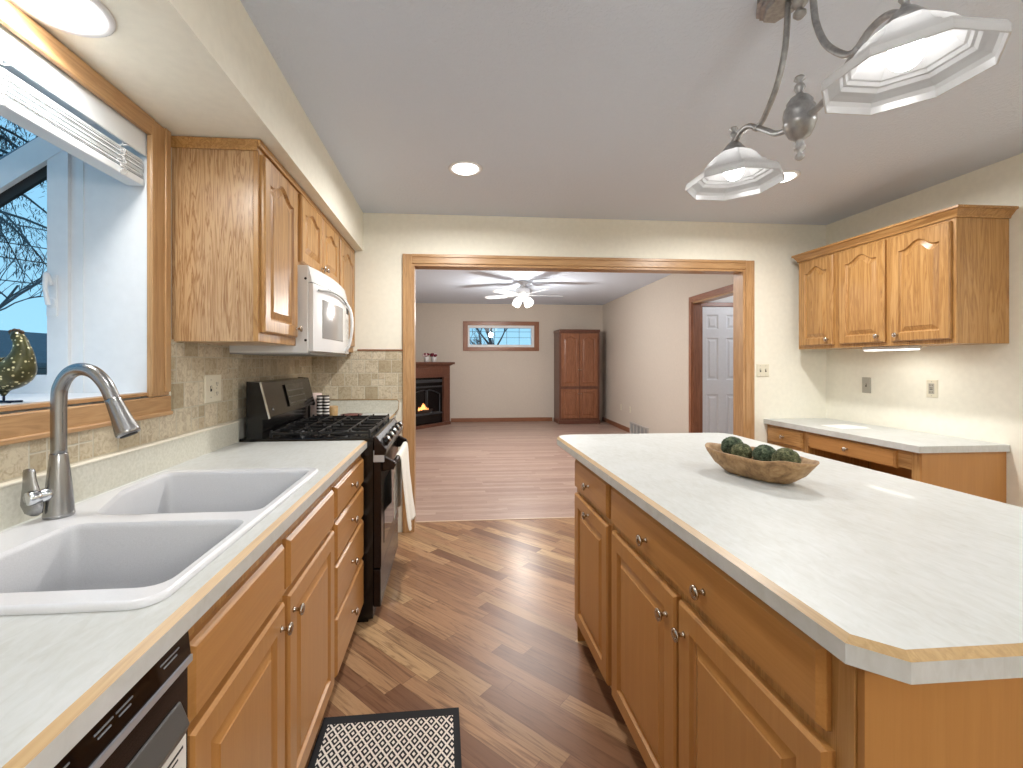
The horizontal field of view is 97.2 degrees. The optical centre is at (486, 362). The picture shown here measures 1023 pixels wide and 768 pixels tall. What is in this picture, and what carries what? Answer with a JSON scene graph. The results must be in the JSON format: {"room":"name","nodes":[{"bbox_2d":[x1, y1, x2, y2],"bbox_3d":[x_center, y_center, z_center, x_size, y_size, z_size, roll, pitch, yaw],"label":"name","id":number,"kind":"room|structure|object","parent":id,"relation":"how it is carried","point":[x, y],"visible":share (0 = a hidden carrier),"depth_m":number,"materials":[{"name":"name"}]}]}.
{"room":"kitchen","nodes":[
{"label":"kitchen","id":0,"kind":"room"},
{"bbox_2d":[141,148,245,438],"bbox_3d":[-1.188,0.076,0.409,0.212,2.440,6.210,0,0,-5],"label":"wall","id":1,"kind":"structure","parent":0,"point":[242,422],"depth_m":1.69,"materials":[{"name":"beige paint"}]},
{"bbox_2d":[0,0,172,445],"bbox_3d":[-1.516,-0.337,0.909,0.828,1.055,1.458,0,0,-5],"label":"window","id":2,"kind":"structure","parent":1,"relation":"in","point":[106,283],"depth_m":1.55,"materials":[{"name":"brown wood"}]},
{"bbox_2d":[0,328,37,402],"bbox_3d":[-1.268,0.007,1.150,0.199,0.191,0.087,0,0,-5],"label":"rooster figurine","id":3,"kind":"object","parent":2,"relation":"on","point":[18,368],"visible":1,"depth_m":1.14,"materials":[{"name":"green metal"}]},
{"bbox_2d":[0,24,146,185],"bbox_3d":[-1.161,-0.717,0.950,0.069,0.214,1.224,0,0,-5],"label":"window blind","id":4,"kind":"object","parent":2,"relation":"attached to","point":[21,104],"visible":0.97,"depth_m":1.24,"materials":[{"name":"white plastic"}]},
{"bbox_2d":[0,339,311,482],"bbox_3d":[-1.131,0.095,1.056,0.009,0.367,4.690,0,0,-5],"label":"backsplash","id":5,"kind":"structure","parent":1,"relation":"attached to","point":[190,362],"depth_m":1.79,"materials":[{"name":"tile"}]},
{"bbox_2d":[204,374,220,402],"bbox_3d":[-1.193,0.111,1.969,0.016,0.120,0.136,0,0,-5],"label":"wall outlet","id":6,"kind":"object","parent":1,"relation":"attached to","point":[212,383],"visible":1,"depth_m":1.96,"materials":[{"name":"beige plastic"}]},
{"bbox_2d":[171,136,302,345],"bbox_3d":[-1.023,-0.467,1.913,0.360,0.769,0.428,0,0,-5],"label":"upper cabinet","id":7,"kind":"object","parent":1,"relation":"attached to","point":[235,214],"visible":0.98,"depth_m":1.71,"materials":[{"name":"brown wood"}]},
{"bbox_2d":[296,190,338,283],"bbox_3d":[-1.073,-0.661,2.516,0.360,0.379,0.777,0,0,-5],"label":"upper cabinet","id":8,"kind":"object","parent":1,"relation":"attached to","point":[318,244],"visible":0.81,"depth_m":2.41,"materials":[{"name":"brown wood"}]},
{"bbox_2d":[229,265,353,355],"bbox_3d":[-1.022,-0.256,2.515,0.462,0.427,0.764,0,0,-5],"label":"microwave","id":9,"kind":"object","parent":8,"relation":"attached to","point":[324,309],"visible":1,"depth_m":2.22,"materials":[{"name":"white"}]},
{"bbox_2d":[258,139,354,254],"bbox_3d":[-0.937,-0.837,2.562,0.012,0.029,1.709,0,0,-5],"label":"crown molding","id":10,"kind":"structure","parent":8,"relation":"attached to","point":[261,145],"depth_m":2.09,"materials":[{"name":"brown wood"}]},
{"bbox_2d":[339,238,354,351],"bbox_3d":[-1.125,-0.467,3.154,0.360,0.769,0.497,0,0,-5],"label":"upper cabinet","id":11,"kind":"object","parent":1,"relation":"attached to","point":[346,256],"visible":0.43,"depth_m":3.17,"materials":[{"name":"brown wood"}]},
{"bbox_2d":[29,0,362,250],"bbox_3d":[-0.886,-0.999,0.374,0.385,0.290,6.090,0,0,-5],"label":"soffit","id":12,"kind":"structure","parent":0,"point":[198,68],"depth_m":1.44,"materials":[{"name":"beige paint"}]},
{"bbox_2d":[9,0,115,37],"bbox_3d":[-1.019,-0.843,1.070,0.212,0.023,0.212,0,0,-5],"label":"recessed light","id":13,"kind":"object","parent":12,"relation":"in","point":[84,18],"visible":1,"depth_m":1.09,"materials":[{"name":"white paint"}]},
{"bbox_2d":[305,420,646,767],"bbox_3d":[1.588,1.346,3.868,6.600,0.100,12.650,0,0,-5],"label":"floor","id":14,"kind":"structure","parent":0,"point":[477,618],"depth_m":2.27,"materials":[{"name":"brown wood"}]},
{"bbox_2d":[54,631,192,767],"bbox_3d":[-0.746,0.810,0.405,0.610,0.772,0.600,0,0,-5],"label":"dishwasher","id":15,"kind":"object","parent":14,"relation":"on","point":[147,727],"visible":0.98,"depth_m":0.63,"materials":[{"name":"black metal"}]},
{"bbox_2d":[188,486,333,767],"bbox_3d":[-0.812,0.859,1.173,0.640,0.875,0.936,0,0,-5],"label":"base cabinet","id":16,"kind":"object","parent":14,"relation":"on","point":[261,669],"visible":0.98,"depth_m":1.07,"materials":[{"name":"brown wood"}]},
{"bbox_2d":[239,377,407,621],"bbox_3d":[-0.865,0.694,2.602,0.752,1.205,0.760,0,0,-5],"label":"gas range","id":17,"kind":"object","parent":14,"relation":"on","point":[278,410],"visible":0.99,"depth_m":2.30,"materials":[{"name":"black metal"}]},
{"bbox_2d":[239,419,391,441],"bbox_3d":[-0.917,0.381,2.598,0.647,0.020,0.760,0,0,-5],"label":"cooktop","id":18,"kind":"object","parent":17,"relation":"in","point":[379,430],"depth_m":2.27,"materials":[{"name":"black metal"}]},
{"bbox_2d":[394,442,415,530],"bbox_3d":[-0.483,0.731,2.680,0.099,0.458,0.434,0,0,-5],"label":"dish towel","id":19,"kind":"object","parent":17,"relation":"hanging from","point":[402,469],"visible":0.93,"depth_m":2.66,"materials":[{"name":"white fabric"}]},
{"bbox_2d":[330,454,363,678],"bbox_3d":[-0.874,0.859,1.925,0.640,0.875,0.564,0,0,-5],"label":"base cabinet","id":20,"kind":"object","parent":14,"relation":"on","point":[348,527],"visible":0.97,"depth_m":1.87,"materials":[{"name":"brown wood"}]},
{"bbox_2d":[307,707,461,767],"bbox_3d":[-0.310,1.292,1.267,0.490,0.008,0.790,0,0,-6],"label":"floor mat","id":21,"kind":"object","parent":14,"relation":"on","point":[430,738],"visible":1,"depth_m":1.53,"materials":[{"name":"black fabric"}]},
{"bbox_2d":[416,362,454,429],"bbox_3d":[-1.263,0.638,9.047,1.245,1.315,1.530,0,0,-5],"label":"fireplace","id":22,"kind":"object","parent":14,"relation":"on","point":[432,378],"visible":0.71,"depth_m":9.16,"materials":[{"name":"brown wood"}]},
{"bbox_2d":[422,353,429,361],"bbox_3d":[-1.217,-0.110,8.975,0.152,0.181,0.174,0,0,-5],"label":"flower pot","id":23,"kind":"object","parent":22,"relation":"on","point":[426,359],"visible":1,"depth_m":8.93,"materials":[{"name":"white ceramic"}]},
{"bbox_2d":[430,353,436,361],"bbox_3d":[-1.085,-0.111,9.143,0.149,0.182,0.145,0,0,-5],"label":"flower pot","id":24,"kind":"object","parent":22,"relation":"on","point":[432,355],"visible":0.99,"depth_m":9.10,"materials":[{"name":"white ceramic"}]},
{"bbox_2d":[416,362,454,365],"bbox_3d":[-1.256,0.018,8.964,0.215,0.075,1.634,0,0,37],"label":"mantel shelf","id":25,"kind":"object","parent":22,"relation":"attached to","point":[417,363],"depth_m":9.09,"materials":[{"name":"brown wood"}]},
{"bbox_2d":[554,329,599,423],"bbox_3d":[1.947,0.291,9.784,0.895,2.010,0.537,0,0,-5],"label":"armoire","id":26,"kind":"object","parent":14,"relation":"on","point":[576,351],"visible":1,"depth_m":9.55,"materials":[{"name":"brown wood"}]},
{"bbox_2d":[575,459,612,688],"bbox_3d":[0.720,0.859,1.893,0.659,0.875,0.478,0,0,-5],"label":"base cabinet","id":27,"kind":"object","parent":14,"relation":"on","point":[593,523],"visible":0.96,"depth_m":1.80,"materials":[{"name":"brown wood"}]},
{"bbox_2d":[611,487,1022,767],"bbox_3d":[0.780,0.859,1.162,0.659,0.875,0.988,0,0,-5],"label":"base cabinet","id":28,"kind":"object","parent":14,"relation":"on","point":[706,673],"visible":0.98,"depth_m":0.87,"materials":[{"name":"brown wood"}]},
{"bbox_2d":[557,433,1022,684],"bbox_3d":[0.912,0.401,1.535,0.970,0.038,1.830,0,0,-5],"label":"countertop","id":29,"kind":"structure","parent":28,"relation":"on","point":[912,582],"depth_m":0.93,"materials":[{"name":"white laminate"}]},
{"bbox_2d":[705,442,819,483],"bbox_3d":[0.903,0.338,1.507,0.182,0.087,0.370,0,0,-22],"label":"dough bowl","id":30,"kind":"object","parent":29,"relation":"on","point":[779,472],"visible":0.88,"depth_m":1.42,"materials":[{"name":"brown wood"}]},
{"bbox_2d":[721,436,742,453],"bbox_3d":[0.876,0.299,1.605,0.077,0.075,0.076,0,0,-5],"label":"moss ball","id":31,"kind":"object","parent":30,"relation":"in","point":[727,443],"visible":0.56,"depth_m":1.59,"materials":[{"name":"green plant"}]},
{"bbox_2d":[731,443,751,458],"bbox_3d":[0.871,0.305,1.539,0.067,0.065,0.066,0,0,-5],"label":"moss ball","id":32,"kind":"object","parent":30,"relation":"in","point":[739,449],"visible":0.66,"depth_m":1.52,"materials":[{"name":"green plant"}]},
{"bbox_2d":[752,444,775,460],"bbox_3d":[0.913,0.303,1.479,0.074,0.071,0.074,0,0,-5],"label":"moss ball","id":33,"kind":"object","parent":30,"relation":"in","point":[763,452],"visible":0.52,"depth_m":1.46,"materials":[{"name":"green plant"}]},
{"bbox_2d":[771,448,801,462],"bbox_3d":[0.942,0.305,1.417,0.080,0.077,0.080,0,0,-5],"label":"moss ball","id":34,"kind":"object","parent":30,"relation":"in","point":[782,454],"visible":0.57,"depth_m":1.39,"materials":[{"name":"green plant"}]},
{"bbox_2d":[767,424,1005,502],"bbox_3d":[2.581,0.896,3.103,0.563,0.800,1.213,0,0,-5],"label":"desk","id":35,"kind":"object","parent":14,"relation":"on","point":[981,474],"visible":0.38,"depth_m":2.52,"materials":[{"name":"brown wood"}]},
{"bbox_2d":[764,418,1009,452],"bbox_3d":[2.589,0.475,3.097,0.548,0.038,1.228,0,0,-5],"label":"countertop","id":36,"kind":"structure","parent":35,"relation":"on","point":[907,440],"depth_m":2.79,"materials":[{"name":"white laminate"}]},
{"bbox_2d":[822,424,870,428],"bbox_3d":[2.563,0.454,3.224,0.239,0.002,0.207,0,0,-5],"label":"papers","id":37,"kind":"object","parent":36,"relation":"on","point":[841,426],"visible":1,"depth_m":3.21,"materials":[{"name":"white paper"}]},
{"bbox_3d":[-0.977,0.859,3.183,0.640,0.875,0.403,0,0,-5],"label":"base cabinet","id":38,"kind":"object","parent":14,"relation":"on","visible":0},
{"bbox_2d":[330,399,398,418],"bbox_3d":[-0.979,0.347,3.199,0.659,0.146,0.440,0,0,-5],"label":"countertop","id":39,"kind":"structure","parent":38,"relation":"on","point":[364,406],"depth_m":3.40,"materials":[{"name":"white laminate"}]},
{"bbox_2d":[310,393,321,416],"bbox_3d":[-1.147,0.292,3.051,0.102,0.177,0.078,0,0,-25],"label":"mug","id":40,"kind":"object","parent":39,"relation":"on","point":[313,408],"visible":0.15,"depth_m":3.01,"materials":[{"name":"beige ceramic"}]},
{"bbox_2d":[317,395,329,415],"bbox_3d":[-1.091,0.298,2.996,0.085,0.165,0.037,0,0,-5],"label":"striped towel","id":41,"kind":"object","parent":39,"relation":"on","point":[323,401],"visible":0.8,"depth_m":2.98,"materials":[{"name":"fabric"}]},
{"bbox_2d":[329,405,337,415],"bbox_3d":[-1.057,0.338,3.094,0.063,0.087,0.064,0,0,-5],"label":"wooden cup","id":42,"kind":"object","parent":39,"relation":"on","point":[333,410],"visible":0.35,"depth_m":3.07,"materials":[{"name":"brown wood"}]},
{"bbox_2d":[340,413,361,415],"bbox_3d":[-0.966,0.373,3.212,0.155,0.016,0.156,0,0,-5],"label":"dish","id":43,"kind":"object","parent":39,"relation":"on","point":[346,414],"visible":0.49,"depth_m":3.26,"materials":[{"name":"red ceramic"}]},
{"bbox_3d":[-0.676,0.859,-0.477,0.640,0.875,1.158,0,0,-5],"label":"base cabinet","id":44,"kind":"object","parent":14,"relation":"on","visible":0},
{"bbox_2d":[0,420,366,767],"bbox_3d":[-0.768,0.349,0.476,0.633,0.142,3.475,0,0,-5],"label":"countertop","id":45,"kind":"structure","parent":44,"relation":"on","point":[61,674],"depth_m":0.67,"materials":[{"name":"white laminate"}]},
{"bbox_2d":[20,363,140,519],"bbox_3d":[-0.970,0.185,1.079,0.234,0.370,0.091,0,0,-5],"label":"kitchen faucet","id":46,"kind":"object","parent":45,"relation":"on","point":[54,501],"visible":1,"depth_m":1.08,"materials":[{"name":"silver metal"}]},
{"bbox_2d":[0,467,318,615],"bbox_3d":[-0.816,0.472,1.129,0.529,0.204,0.911,0,0,-5],"label":"sink","id":47,"kind":"object","parent":45,"relation":"in","point":[134,545],"visible":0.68,"depth_m":1.04,"materials":[{"name":"white ceramic"}]},
{"bbox_2d":[416,303,602,420],"bbox_3d":[1.142,-0.004,10.088,6.470,2.600,0.120,0,0,-5],"label":"wall","id":48,"kind":"structure","parent":0,"point":[483,384],"depth_m":9.96,"materials":[{"name":"beige paint"}]},
{"bbox_2d":[463,321,538,350],"bbox_3d":[0.312,-0.593,9.999,1.690,0.652,0.120,0,0,-5],"label":"window","id":49,"kind":"structure","parent":48,"relation":"in","point":[534,326],"depth_m":9.95,"materials":[{"name":"brown wood"}]},
{"bbox_2d":[451,417,552,421],"bbox_3d":[0.335,1.254,9.954,2.260,0.085,0.014,0,0,-5],"label":"baseboard","id":50,"kind":"structure","parent":48,"relation":"attached to","point":[525,418],"depth_m":9.95,"materials":[{"name":"brown wood"}]},
{"bbox_2d":[416,269,670,304],"bbox_3d":[1.384,-1.354,6.967,6.500,0.100,6.440,0,0,-5],"label":"ceiling","id":51,"kind":"structure","parent":0,"point":[432,286],"depth_m":7.57,"materials":[{"name":"white paint"}]},
{"bbox_2d":[485,281,562,307],"bbox_3d":[0.613,-1.099,7.240,1.253,0.409,1.281,0,0,-5],"label":"ceiling fan","id":52,"kind":"object","parent":51,"relation":"hanging from","point":[522,292],"visible":1,"depth_m":7.13,"materials":[{"name":"white paint"}]},
{"bbox_2d":[353,213,825,531],"bbox_3d":[0.738,-0.004,3.623,4.155,2.600,0.120,0,0,-5],"label":"wall","id":53,"kind":"structure","parent":0,"point":[795,386],"depth_m":3.60,"materials":[{"name":"beige paint"}]},
{"bbox_2d":[312,351,402,398],"bbox_3d":[-0.981,0.093,3.417,0.676,0.370,0.009,0,0,-5],"label":"backsplash","id":54,"kind":"structure","parent":53,"relation":"attached to","point":[358,374],"depth_m":3.41,"materials":[{"name":"tile"}]},
{"bbox_2d":[357,349,402,350],"bbox_3d":[-0.814,-0.098,3.427,0.340,0.012,0.015,0,0,-5],"label":"trim","id":55,"kind":"structure","parent":53,"relation":"attached to","point":[357,349],"depth_m":3.42,"materials":[{"name":"beige tile"}]},
{"bbox_2d":[416,517,574,522],"bbox_3d":[0.698,1.294,3.770,3.790,0.005,0.020,0,0,-5],"label":"trim","id":56,"kind":"structure","parent":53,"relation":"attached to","point":[546,517],"depth_m":3.71,"materials":[{"name":"brown wood"}]},
{"bbox_2d":[403,254,754,532],"bbox_3d":[0.761,0.231,3.616,2.830,2.130,0.145,0,0,-5],"label":"trim","id":57,"kind":"structure","parent":53,"relation":"attached to","point":[743,271],"depth_m":3.57,"materials":[{"name":"brown wood"}]},
{"bbox_2d":[756,364,768,376],"bbox_3d":[2.259,0.061,3.679,0.108,0.105,0.016,0,0,-5],"label":"light switch","id":58,"kind":"object","parent":53,"relation":"attached to","point":[762,370],"visible":1,"depth_m":3.68,"materials":[{"name":"beige plastic"}]},
{"bbox_2d":[240,0,1022,224],"bbox_3d":[0.935,-1.194,0.584,4.560,0.100,6.210,0,0,-5],"label":"ceiling","id":59,"kind":"structure","parent":0,"point":[582,109],"depth_m":1.98,"materials":[{"name":"grey paint"}]},
{"bbox_2d":[448,161,481,175],"bbox_3d":[-0.127,-1.133,2.643,0.200,0.023,0.200,0,0,-5],"label":"recessed light","id":60,"kind":"object","parent":59,"relation":"in","point":[460,168],"visible":1,"depth_m":2.61,"materials":[{"name":"white paint"}]},
{"bbox_2d":[779,170,800,183],"bbox_3d":[1.809,-1.133,2.768,0.200,0.023,0.200,0,0,-5],"label":"recessed light","id":61,"kind":"object","parent":59,"relation":"in","point":[790,175],"visible":0.41,"depth_m":2.71,"materials":[{"name":"white paint"}]},
{"bbox_2d":[685,0,1011,200],"bbox_3d":[0.924,-0.872,1.330,0.299,0.545,0.919,0,0,-5],"label":"chandelier","id":62,"kind":"object","parent":59,"relation":"hanging from","point":[920,54],"visible":1,"depth_m":1.12,"materials":[{"name":"grey metal"}]},
{"bbox_2d":[603,274,732,432],"bbox_3d":[2.756,-0.004,7.001,0.120,2.600,6.299,0,0,-2],"label":"wall","id":63,"kind":"structure","parent":0,"point":[646,329],"depth_m":7.35,"materials":[{"name":"beige paint"}]},
{"bbox_2d":[602,417,629,432],"bbox_3d":[2.626,1.254,9.237,0.014,0.085,1.783,0,0,-2],"label":"baseboard","id":64,"kind":"structure","parent":63,"relation":"attached to","point":[611,422],"depth_m":9.11,"materials":[{"name":"brown wood"}]},
{"bbox_2d":[630,421,648,433],"bbox_3d":[2.660,1.188,7.895,0.020,0.215,0.861,0,0,-2],"label":"air vent","id":65,"kind":"object","parent":63,"relation":"in","point":[635,428],"visible":0.71,"depth_m":7.94,"materials":[{"name":"white metal"}]},
{"bbox_2d":[689,284,732,432],"bbox_3d":[2.794,0.208,5.404,0.143,2.175,1.272,0,0,-2],"label":"trim","id":66,"kind":"structure","parent":63,"relation":"attached to","point":[695,308],"depth_m":5.95,"materials":[{"name":"brown wood"}]},
{"bbox_2d":[710,296,732,302],"bbox_3d":[3.721,-0.004,6.115,1.780,2.600,0.100,0,0,-5],"label":"wall","id":67,"kind":"structure","parent":0,"point":[727,299],"depth_m":6.02,"materials":[{"name":"white paint"}]},
{"bbox_2d":[701,302,732,306],"bbox_3d":[3.150,0.246,5.993,0.660,2.100,0.050,0,0,-5],"label":"trim","id":68,"kind":"structure","parent":67,"relation":"attached to","point":[708,304],"depth_m":5.96,"materials":[{"name":"brown wood"}]},
{"bbox_2d":[703,307,732,433],"bbox_3d":[3.127,0.274,5.958,0.560,2.035,0.107,0,0,-5],"label":"door","id":69,"kind":"structure","parent":67,"relation":"in","point":[717,321],"depth_m":5.97,"materials":[{"name":"white paint"}]},
{"bbox_2d":[826,153,1022,507],"bbox_3d":[3.133,0.076,0.764,0.150,2.440,6.210,0,0,-5],"label":"wall","id":70,"kind":"structure","parent":0,"point":[980,387],"depth_m":2.79,"materials":[{"name":"beige paint"}]},
{"bbox_2d":[799,252,861,348],"bbox_3d":[2.651,-0.457,3.435,0.370,0.695,0.366,0,0,-5],"label":"upper cabinet","id":71,"kind":"object","parent":70,"relation":"attached to","point":[818,277],"visible":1,"depth_m":3.39,"materials":[{"name":"brown wood"}]},
{"bbox_2d":[862,377,870,392],"bbox_3d":[2.835,0.166,3.369,0.016,0.115,0.070,0,0,-5],"label":"wall outlet","id":72,"kind":"object","parent":70,"relation":"attached to","point":[866,382],"visible":1,"depth_m":3.37,"materials":[{"name":"beige plastic"}]},
{"bbox_2d":[791,204,1018,262],"bbox_3d":[2.685,-0.832,3.048,0.365,0.056,1.195,0,0,-5],"label":"crown molding","id":73,"kind":"structure","parent":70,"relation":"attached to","point":[959,210],"depth_m":2.67,"materials":[{"name":"brown wood"}]},
{"bbox_2d":[838,217,1008,347],"bbox_3d":[2.697,-0.457,2.872,0.370,0.695,0.757,0,0,-5],"label":"upper cabinet","id":74,"kind":"object","parent":70,"relation":"attached to","point":[944,283],"visible":1,"depth_m":2.61,"materials":[{"name":"brown wood"}]},
{"bbox_2d":[862,346,921,350],"bbox_3d":[2.642,-0.095,2.946,0.090,0.026,0.320,0,0,-5],"label":"light","id":75,"kind":"object","parent":74,"relation":"attached to","point":[885,348],"visible":1,"depth_m":2.90,"materials":[{"name":"white paint"}]},
{"bbox_2d":[864,349,919,350],"bbox_3d":[2.642,-0.085,2.946,0.078,0.006,0.300,0,0,-5],"label":"diffuser","id":76,"kind":"object","parent":75,"relation":"attached to","point":[864,349],"depth_m":2.95,"materials":[{"name":"white plastic"}]},
{"bbox_2d":[926,380,937,397],"bbox_3d":[2.876,0.166,2.910,0.009,0.115,0.070,0,0,-5],"label":"wall outlet","id":77,"kind":"object","parent":70,"relation":"attached to","point":[931,385],"visible":1,"depth_m":2.90,"materials":[{"name":"beige plastic"}]},
{"bbox_2d":[928,383,933,393],"bbox_3d":[2.873,0.166,2.910,0.003,0.068,0.034,0,0,-5],"label":"receptacle","id":78,"kind":"object","parent":77,"relation":"attached to","point":[930,385],"depth_m":2.91,"materials":[{"name":"beige plastic"}]},
{"label":"outside","id":79,"kind":"structure","parent":0,"visible":0},
{"bbox_3d":[-2.458,2.046,29.899,120.000,0.300,120.000,0,0,-5],"label":"ground","id":80,"kind":"structure","parent":79,"visible":0},
{"bbox_2d":[0,117,46,291],"bbox_3d":[-8.970,-3.034,7.878,4.771,9.859,4.808,0,0,0],"label":"bare tree","id":81,"kind":"object","parent":80,"relation":"on","point":[3,137],"visible":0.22,"depth_m":8.26,"materials":[{"name":"grey plant"}]},
{"bbox_2d":[0,330,46,374],"bbox_3d":[-13.267,0.496,11.251,6.200,2.800,16.200,0,0,-5],"label":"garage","id":82,"kind":"structure","parent":80,"relation":"on","point":[38,341],"depth_m":11.28,"materials":[{"name":"blue"}]},
{"bbox_2d":[0,182,46,310],"bbox_3d":[-18.996,-3.772,15.758,9.999,11.337,6.105,0,0,-23],"label":"bare tree","id":83,"kind":"object","parent":80,"relation":"on","point":[11,296],"visible":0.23,"depth_m":16.43,"materials":[{"name":"grey plant"}]},
{"bbox_2d":[470,328,507,344],"bbox_3d":[-0.948,-0.522,16.971,2.811,4.837,3.440,0,0,-38],"label":"bare tree","id":84,"kind":"object","parent":80,"relation":"on","point":[488,333],"visible":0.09,"depth_m":16.86,"materials":[{"name":"grey plant"}]},
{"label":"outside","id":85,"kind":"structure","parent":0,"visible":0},
{"bbox_2d":[0,256,46,263],"bbox_3d":[-10.592,-2.641,11.671,0.026,0.554,17.693,0,0,38],"label":"power line","id":86,"kind":"object","parent":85,"point":[0,256],"visible":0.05,"depth_m":10.83,"materials":[{"name":"black"}]},
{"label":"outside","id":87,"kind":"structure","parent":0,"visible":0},
{"bbox_2d":[0,279,41,284],"bbox_3d":[-10.791,-2.099,11.654,0.026,0.338,17.693,0,0,38],"label":"power line","id":88,"kind":"object","parent":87,"point":[0,279],"visible":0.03,"depth_m":10.92,"materials":[{"name":"black"}]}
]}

